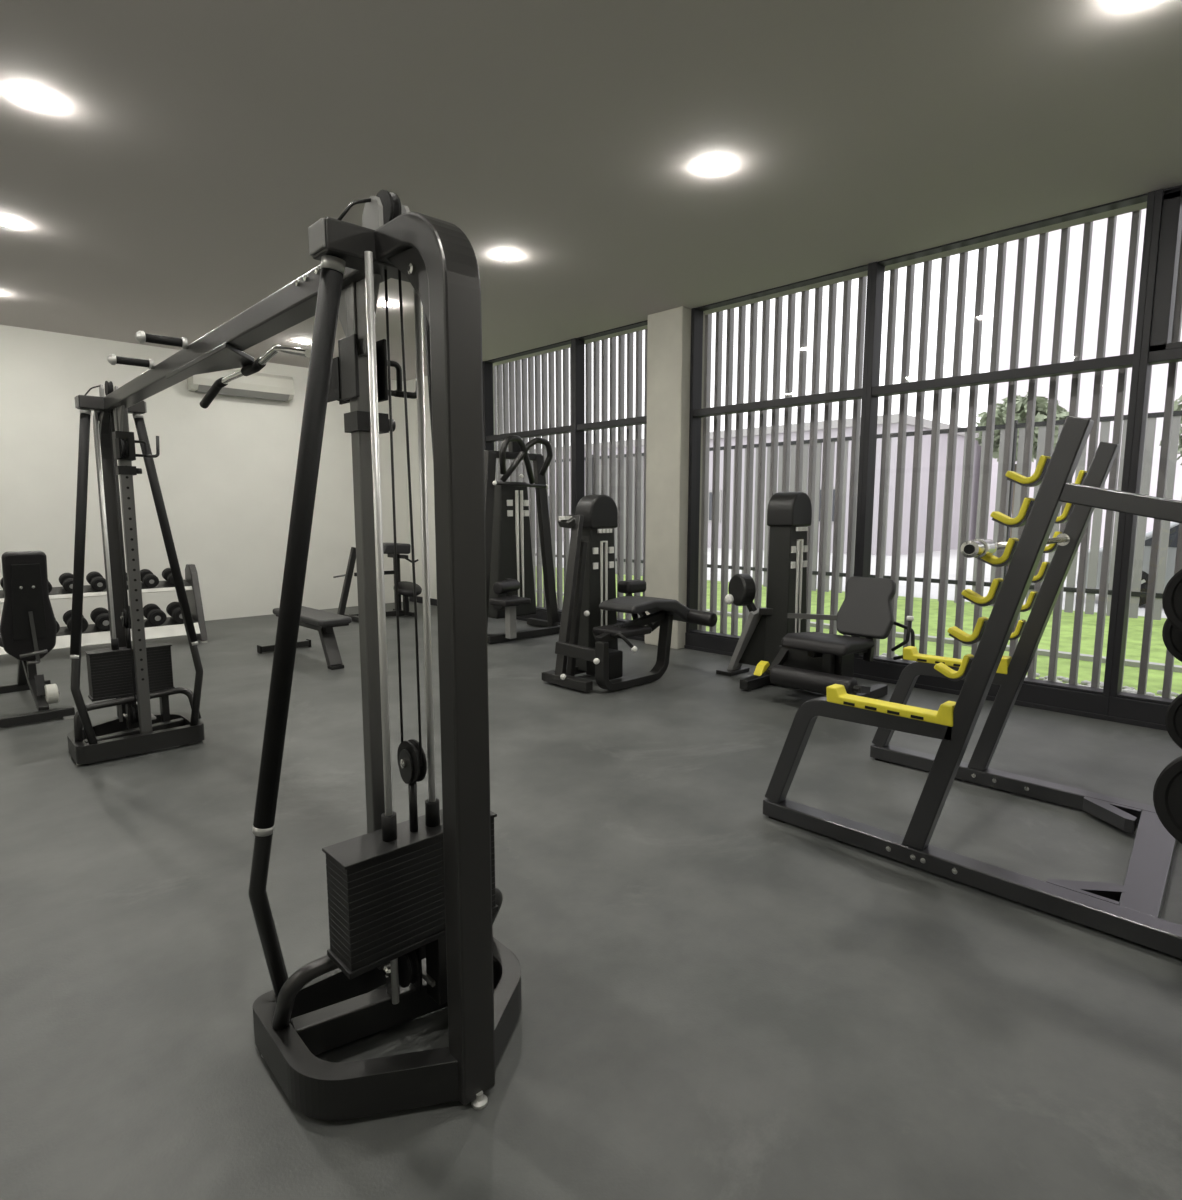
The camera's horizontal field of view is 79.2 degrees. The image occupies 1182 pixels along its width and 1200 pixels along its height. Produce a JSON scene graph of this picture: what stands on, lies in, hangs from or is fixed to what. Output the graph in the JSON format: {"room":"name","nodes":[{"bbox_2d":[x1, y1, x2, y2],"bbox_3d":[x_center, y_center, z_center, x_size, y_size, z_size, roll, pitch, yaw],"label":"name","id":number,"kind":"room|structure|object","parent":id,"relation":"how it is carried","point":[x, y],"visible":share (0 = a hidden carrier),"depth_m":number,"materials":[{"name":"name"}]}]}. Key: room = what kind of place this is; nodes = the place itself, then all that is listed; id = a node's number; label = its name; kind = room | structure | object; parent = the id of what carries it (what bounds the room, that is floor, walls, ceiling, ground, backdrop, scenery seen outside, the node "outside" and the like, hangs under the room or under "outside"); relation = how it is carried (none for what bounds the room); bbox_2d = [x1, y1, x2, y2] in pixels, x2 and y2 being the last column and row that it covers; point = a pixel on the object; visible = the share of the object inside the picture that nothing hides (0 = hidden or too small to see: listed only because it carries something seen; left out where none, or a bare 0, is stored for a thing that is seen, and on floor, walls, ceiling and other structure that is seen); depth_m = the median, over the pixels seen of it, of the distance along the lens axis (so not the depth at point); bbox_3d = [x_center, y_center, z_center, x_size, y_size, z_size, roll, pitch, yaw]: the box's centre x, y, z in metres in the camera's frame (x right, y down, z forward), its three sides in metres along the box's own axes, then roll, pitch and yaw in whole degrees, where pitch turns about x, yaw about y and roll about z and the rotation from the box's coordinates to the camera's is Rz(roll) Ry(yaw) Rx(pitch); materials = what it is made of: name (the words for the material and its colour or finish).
{"room":"gym","nodes":[
{"label":"gym","id":0,"kind":"room"},
{"bbox_2d":[0,325,409,626],"bbox_3d":[-6.468,-1.320,8.258,10.000,3.500,0.200,-7,10,-44],"label":"wall","id":1,"kind":"structure","parent":0,"point":[226,469],"depth_m":9.32,"materials":[{"name":"white paint"}]},
{"bbox_2d":[187,369,293,401],"bbox_3d":[-4.650,-2.885,9.534,1.280,0.325,0.250,-7,10,-44],"label":"air conditioner","id":2,"kind":"object","parent":1,"relation":"attached to","point":[257,385],"visible":0.78,"depth_m":9.51,"materials":[{"name":"grey plastic"}]},
{"bbox_2d":[405,364,495,598],"bbox_3d":[-2.156,-1.638,10.835,0.200,3.500,2.100,-7,10,-44],"label":"wall","id":3,"kind":"structure","parent":0,"point":[410,384],"depth_m":11.20,"materials":[{"name":"white paint"}]},
{"bbox_2d":[409,596,436,605],"bbox_3d":[-2.239,0.059,10.963,0.030,0.100,2.100,-7,10,-44],"label":"trim","id":4,"kind":"structure","parent":3,"relation":"attached to","point":[419,599],"depth_m":11.43,"materials":[{"name":"black"}]},
{"bbox_2d":[482,339,573,622],"bbox_3d":[-0.808,-1.462,9.408,0.175,3.500,1.840,-7,10,-44],"label":"window","id":5,"kind":"structure","parent":3,"relation":"in","point":[490,438],"depth_m":9.42,"materials":[{"name":"black metal"}]},
{"bbox_2d":[0,601,1181,1199],"bbox_3d":[-1.374,1.116,3.291,10.000,0.120,14.800,-7,10,-44],"label":"floor","id":6,"kind":"structure","parent":0,"point":[722,999],"depth_m":2.32,"materials":[{"name":"concrete"}]},
{"bbox_2d":[0,551,74,727],"bbox_3d":[-4.281,0.216,5.298,0.510,1.174,1.310,-7,10,-44],"label":"bench","id":7,"kind":"object","parent":6,"relation":"on","point":[28,625],"visible":0.98,"depth_m":5.12,"materials":[{"name":"black leather"}]},
{"bbox_2d":[0,564,207,654],"bbox_3d":[-5.324,0.127,7.311,2.380,0.860,0.517,-7,10,-44],"label":"dumbbell rack","id":8,"kind":"object","parent":6,"relation":"on","point":[92,635],"visible":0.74,"depth_m":7.72,"materials":[{"name":"grey metal"}]},
{"bbox_2d":[48,581,51,592],"bbox_3d":[-5.526,-0.158,7.174,0.144,0.192,0.313,-7,10,-44],"label":"dumbbell","id":9,"kind":"object","parent":8,"relation":"on","point":[49,583],"visible":0.1,"depth_m":7.11,"materials":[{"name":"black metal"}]},
{"bbox_2d":[59,573,72,592],"bbox_3d":[-5.358,-0.178,7.337,0.144,0.192,0.313,-7,10,-44],"label":"dumbbell","id":10,"kind":"object","parent":8,"relation":"on","point":[65,579],"visible":0.81,"depth_m":7.24,"materials":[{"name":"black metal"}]},
{"bbox_2d":[63,610,87,631],"bbox_3d":[-5.260,0.218,7.285,0.172,0.220,0.318,-7,10,-44],"label":"dumbbell","id":11,"kind":"object","parent":8,"relation":"on","point":[67,615],"visible":0.34,"depth_m":7.24,"materials":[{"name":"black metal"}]},
{"bbox_2d":[0,579,190,597],"bbox_3d":[-5.382,-0.094,7.344,2.240,0.070,0.270,-7,10,-44],"label":"shelf","id":12,"kind":"object","parent":8,"relation":"attached to","point":[163,586],"depth_m":7.46,"materials":[{"name":"grey metal"}]},
{"bbox_2d":[86,571,105,590],"bbox_3d":[-5.189,-0.198,7.500,0.144,0.192,0.313,-7,10,-44],"label":"dumbbell","id":13,"kind":"object","parent":8,"relation":"on","point":[95,579],"visible":0.96,"depth_m":7.42,"materials":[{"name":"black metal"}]},
{"bbox_2d":[90,607,109,630],"bbox_3d":[-5.092,0.198,7.447,0.172,0.220,0.318,-7,10,-44],"label":"dumbbell","id":14,"kind":"object","parent":8,"relation":"on","point":[99,616],"visible":0.87,"depth_m":7.36,"materials":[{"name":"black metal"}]},
{"bbox_2d":[56,617,197,635],"bbox_3d":[-5.285,0.315,7.293,2.240,0.070,0.270,-7,10,-44],"label":"shelf","id":15,"kind":"object","parent":8,"relation":"attached to","point":[170,624],"depth_m":7.65,"materials":[{"name":"grey metal"}]},
{"bbox_2d":[140,569,158,587],"bbox_3d":[-4.853,-0.238,7.825,0.144,0.192,0.313,-7,10,-44],"label":"dumbbell","id":16,"kind":"object","parent":8,"relation":"on","point":[148,578],"visible":0.98,"depth_m":7.74,"materials":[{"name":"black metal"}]},
{"bbox_2d":[143,603,166,625],"bbox_3d":[-4.755,0.157,7.773,0.172,0.220,0.318,-7,10,-44],"label":"dumbbell","id":17,"kind":"object","parent":8,"relation":"on","point":[153,613],"visible":0.98,"depth_m":7.69,"materials":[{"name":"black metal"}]},
{"bbox_2d":[162,568,182,585],"bbox_3d":[-4.684,-0.258,7.988,0.144,0.192,0.313,-7,10,-44],"label":"dumbbell","id":18,"kind":"object","parent":8,"relation":"on","point":[166,573],"visible":0.51,"depth_m":7.99,"materials":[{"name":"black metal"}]},
{"bbox_2d":[166,602,183,622],"bbox_3d":[-4.587,0.137,7.936,0.172,0.220,0.318,-7,10,-44],"label":"dumbbell","id":19,"kind":"object","parent":8,"relation":"on","point":[173,609],"visible":0.7,"depth_m":7.84,"materials":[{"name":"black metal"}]},
{"bbox_2d":[67,189,521,1119],"bbox_3d":[-1.679,-0.041,3.115,0.696,2.220,4.150,-7,10,-43],"label":"cable machine","id":20,"kind":"object","parent":6,"relation":"on","point":[414,904],"visible":1,"depth_m":1.81,"materials":[{"name":"black metal"}]},
{"bbox_2d":[257,606,351,669],"bbox_3d":[-2.800,0.349,7.082,0.530,0.475,1.355,-7,10,-44],"label":"bench","id":21,"kind":"object","parent":6,"relation":"on","point":[321,621],"visible":0.72,"depth_m":6.70,"materials":[{"name":"black leather"}]},
{"bbox_2d":[333,543,421,621],"bbox_3d":[-2.922,-0.264,9.728,1.149,1.014,0.656,-5,9,-36],"label":"exercise machine","id":22,"kind":"object","parent":6,"relation":"on","point":[405,588],"visible":0.59,"depth_m":9.69,"materials":[{"name":"grey"}]},
{"bbox_2d":[484,435,559,643],"bbox_3d":[-0.843,-0.730,8.332,1.259,2.290,1.050,-7,10,-44],"label":"machine","id":23,"kind":"object","parent":6,"relation":"on","point":[510,589],"visible":0.95,"depth_m":8.30,"materials":[{"name":"black metal"}]},
{"bbox_2d":[573,320,647,640],"bbox_3d":[0.284,-1.325,8.296,0.175,3.500,1.290,-7,10,-44],"label":"window","id":24,"kind":"structure","parent":6,"relation":"on","point":[580,426],"depth_m":8.56,"materials":[{"name":"black metal"}]},
{"bbox_2d":[541,495,716,691],"bbox_3d":[0.327,-0.100,6.060,1.226,1.585,1.018,-7,10,-44],"label":"machine","id":25,"kind":"object","parent":6,"relation":"on","point":[590,631],"visible":1,"depth_m":6.07,"materials":[{"name":"black metal"}]},
{"bbox_2d":[575,495,617,528],"bbox_3d":[0.050,-0.775,6.249,0.340,0.290,0.210,-7,10,-44],"label":"hood","id":26,"kind":"object","parent":25,"relation":"attached to","point":[598,511],"depth_m":6.15,"materials":[{"name":"black plastic"}]},
{"bbox_2d":[684,263,872,655],"bbox_3d":[1.718,-1.145,6.835,0.175,3.500,1.880,-7,10,-44],"label":"window","id":27,"kind":"structure","parent":6,"relation":"on","point":[700,640],"depth_m":7.27,"materials":[{"name":"black metal"}]},
{"bbox_2d":[716,492,914,698],"bbox_3d":[1.680,-0.060,5.716,1.004,1.620,1.689,-7,10,-44],"label":"machine","id":28,"kind":"object","parent":6,"relation":"on","point":[774,639],"visible":0.94,"depth_m":5.79,"materials":[{"name":"black metal"}]},
{"bbox_2d":[767,492,811,526],"bbox_3d":[1.695,-0.776,6.092,0.330,0.290,0.250,-7,10,-44],"label":"hood","id":29,"kind":"object","parent":28,"relation":"attached to","point":[785,509],"depth_m":5.99,"materials":[{"name":"black plastic"}]},
{"bbox_2d":[763,416,1181,958],"bbox_3d":[2.122,0.219,2.828,1.320,1.774,2.520,-7,10,-44],"label":"rack","id":30,"kind":"object","parent":6,"relation":"on","point":[1130,911],"visible":0.97,"depth_m":2.84,"materials":[{"name":"grey metal"}]},
{"bbox_2d":[960,533,1069,557],"bbox_3d":[1.885,-0.245,3.066,1.502,0.070,0.070,-7,10,-44],"label":"barbell","id":31,"kind":"object","parent":30,"relation":"on","point":[976,548],"visible":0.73,"depth_m":2.60,"materials":[{"name":"silver metal"}]},
{"bbox_2d":[1153,756,1181,843],"bbox_3d":[1.929,0.629,2.176,0.048,0.340,0.340,-7,10,-44],"label":"weight plate","id":32,"kind":"object","parent":30,"relation":"attached to","point":[1167,792],"visible":1,"depth_m":2.25,"materials":[{"name":"black rubber"}]},
{"bbox_2d":[1162,569,1181,631],"bbox_3d":[1.880,0.002,2.149,0.048,0.250,0.250,-7,10,-44],"label":"weight plate","id":33,"kind":"object","parent":30,"relation":"attached to","point":[1172,594],"visible":1,"depth_m":2.20,"materials":[{"name":"black rubber"}]},
{"bbox_2d":[1162,618,1181,661],"bbox_3d":[1.999,0.112,2.321,0.048,0.220,0.220,-7,10,-44],"label":"weight plate","id":34,"kind":"object","parent":30,"relation":"attached to","point":[1172,637],"visible":0.65,"depth_m":2.37,"materials":[{"name":"black rubber"}]},
{"bbox_2d":[1165,693,1181,748],"bbox_3d":[2.027,0.403,2.328,0.048,0.240,0.240,-7,10,-44],"label":"weight plate","id":35,"kind":"object","parent":30,"relation":"attached to","point":[1173,717],"visible":1,"depth_m":2.38,"materials":[{"name":"black rubber"}]},
{"bbox_2d":[853,191,1155,719],"bbox_3d":[3.023,-0.981,5.506,0.175,3.500,1.860,-7,10,-44],"label":"window","id":36,"kind":"structure","parent":6,"relation":"on","point":[1091,702],"depth_m":5.32,"materials":[{"name":"black metal"}]},
{"bbox_2d":[1107,185,1181,730],"bbox_3d":[4.332,-0.819,4.194,0.205,3.500,1.860,-7,10,-44],"label":"window","id":37,"kind":"structure","parent":6,"relation":"on","point":[1141,710],"depth_m":4.71,"materials":[{"name":"black metal"}]},
{"bbox_2d":[0,0,1181,380],"bbox_3d":[-1.338,-2.496,2.881,10.100,0.150,14.800,-7,10,-44],"label":"ceiling","id":38,"kind":"structure","parent":0,"point":[181,166],"depth_m":3.97,"materials":[{"name":"grey paint"}]},
{"bbox_2d":[0,218,19,226],"bbox_3d":[-4.159,-2.680,5.082,0.148,0.024,0.148,-7,10,-44],"label":"recessed light","id":39,"kind":"object","parent":38,"relation":"in","point":[3,221],"visible":1,"depth_m":5.06,"materials":[{"name":"white plastic"}]},
{"bbox_2d":[17,90,54,106],"bbox_3d":[-2.772,-2.494,3.569,0.148,0.024,0.148,-7,10,-44],"label":"recessed light","id":40,"kind":"object","parent":38,"relation":"in","point":[32,97],"visible":1,"depth_m":3.54,"materials":[{"name":"white plastic"}]},
{"bbox_2d":[298,340,310,343],"bbox_3d":[-3.469,-3.121,8.660,0.148,0.024,0.148,-7,10,-44],"label":"recessed light","id":41,"kind":"object","parent":38,"relation":"in","point":[301,341],"visible":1,"depth_m":8.63,"materials":[{"name":"white plastic"}]},
{"bbox_2d":[379,301,393,306],"bbox_3d":[-2.026,-2.926,7.076,0.148,0.024,0.148,-7,10,-44],"label":"recessed light","id":42,"kind":"object","parent":38,"relation":"in","point":[382,302],"visible":0.8,"depth_m":7.05,"materials":[{"name":"white plastic"}]},
{"bbox_2d":[497,252,515,258],"bbox_3d":[-0.678,-2.762,5.746,0.148,0.024,0.148,-7,10,-44],"label":"recessed light","id":43,"kind":"object","parent":38,"relation":"in","point":[505,255],"visible":1,"depth_m":5.72,"materials":[{"name":"white plastic"}]},
{"bbox_2d":[702,160,726,171],"bbox_3d":[0.738,-2.579,4.261,0.148,0.024,0.148,-7,10,-44],"label":"recessed light","id":44,"kind":"object","parent":38,"relation":"in","point":[713,165],"visible":1,"depth_m":4.24,"materials":[{"name":"white plastic"}]},
{"bbox_2d":[645,306,704,648],"bbox_3d":[0.889,-1.246,7.662,0.380,3.500,0.470,-7,10,-44],"label":"pillar","id":45,"kind":"structure","parent":0,"point":[669,331],"depth_m":7.48,"materials":[{"name":"paint"}]},
{"label":"outside","id":46,"kind":"structure","parent":0,"visible":0},
{"bbox_2d":[536,567,1181,696],"bbox_3d":[0.688,0.018,13.339,7.140,0.200,42.000,-7,10,-44],"label":"lawn","id":47,"kind":"structure","parent":46,"point":[1155,678],"depth_m":9.18,"materials":[{"name":"green plant"}]},
{"bbox_2d":[494,210,1181,698],"bbox_3d":[2.423,-1.182,6.524,0.110,3.850,11.100,-7,10,-44],"label":"screen","id":48,"kind":"object","parent":47,"relation":"on","point":[507,396],"visible":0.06,"depth_m":6.46,"materials":[{"name":"black"}]},
{"bbox_2d":[522,410,1181,619],"bbox_3d":[2.300,-1.940,16.151,0.100,3.000,32.090,-7,10,-44],"label":"fence","id":49,"kind":"object","parent":47,"relation":"on","point":[1070,589],"visible":0.09,"depth_m":11.62,"materials":[{"name":"black metal"}]},
{"bbox_2d":[536,589,1181,672],"bbox_3d":[0.100,-0.026,12.757,0.120,0.070,42.000,-7,10,-44],"label":"edging","id":50,"kind":"object","parent":47,"relation":"on","point":[1085,657],"depth_m":7.66,"materials":[{"name":"grey stone"}]},
{"bbox_2d":[879,653,1179,698],"bbox_3d":[4.251,0.762,6.406,0.654,0.070,7.015,-7,10,-44],"label":"gravel","id":51,"kind":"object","parent":47,"relation":"on","point":[1064,679],"visible":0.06,"depth_m":6.34,"materials":[{"name":"grey gravel"}]},
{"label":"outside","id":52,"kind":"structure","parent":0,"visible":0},
{"bbox_2d":[556,541,1166,617],"bbox_3d":[15.781,-2.780,36.253,46.700,0.190,90.000,-7,10,-44],"label":"street","id":53,"kind":"structure","parent":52,"point":[919,565],"depth_m":18.79,"materials":[{"name":"grey asphalt"}]},
{"bbox_2d":[528,414,980,555],"bbox_3d":[-2.573,-6.684,46.592,10.300,5.030,49.300,-7,10,-44],"label":"building","id":54,"kind":"structure","parent":53,"relation":"on","point":[927,424],"depth_m":28.38,"materials":[{"name":"grey stone"}]},
{"bbox_2d":[975,391,1068,566],"bbox_3d":[9.721,-2.545,16.294,2.037,4.245,1.954,-7,10,-44],"label":"street tree","id":55,"kind":"object","parent":53,"relation":"on","point":[1041,410],"visible":0.37,"depth_m":15.75,"materials":[{"name":"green plant"}]},
{"bbox_2d":[987,209,1181,551],"bbox_3d":[26.345,-14.259,28.751,12.300,24.430,14.900,-7,10,-44],"label":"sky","id":56,"kind":"structure","parent":53,"relation":"on","point":[1158,386],"depth_m":27.93,"materials":[{"name":"grey stone"}]},
{"bbox_2d":[1076,522,1178,605],"bbox_3d":[10.521,-0.560,11.522,1.692,1.448,4.194,-7,10,-44],"label":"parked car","id":57,"kind":"object","parent":53,"relation":"on","point":[1174,527],"visible":0.2,"depth_m":11.72,"materials":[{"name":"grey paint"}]},
{"bbox_2d":[1159,395,1181,464],"bbox_3d":[13.077,-2.392,14.364,2.810,4.416,2.701,-7,10,-44],"label":"street tree","id":58,"kind":"object","parent":53,"relation":"on","point":[1177,407],"visible":0.3,"depth_m":14.75,"materials":[{"name":"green plant"}]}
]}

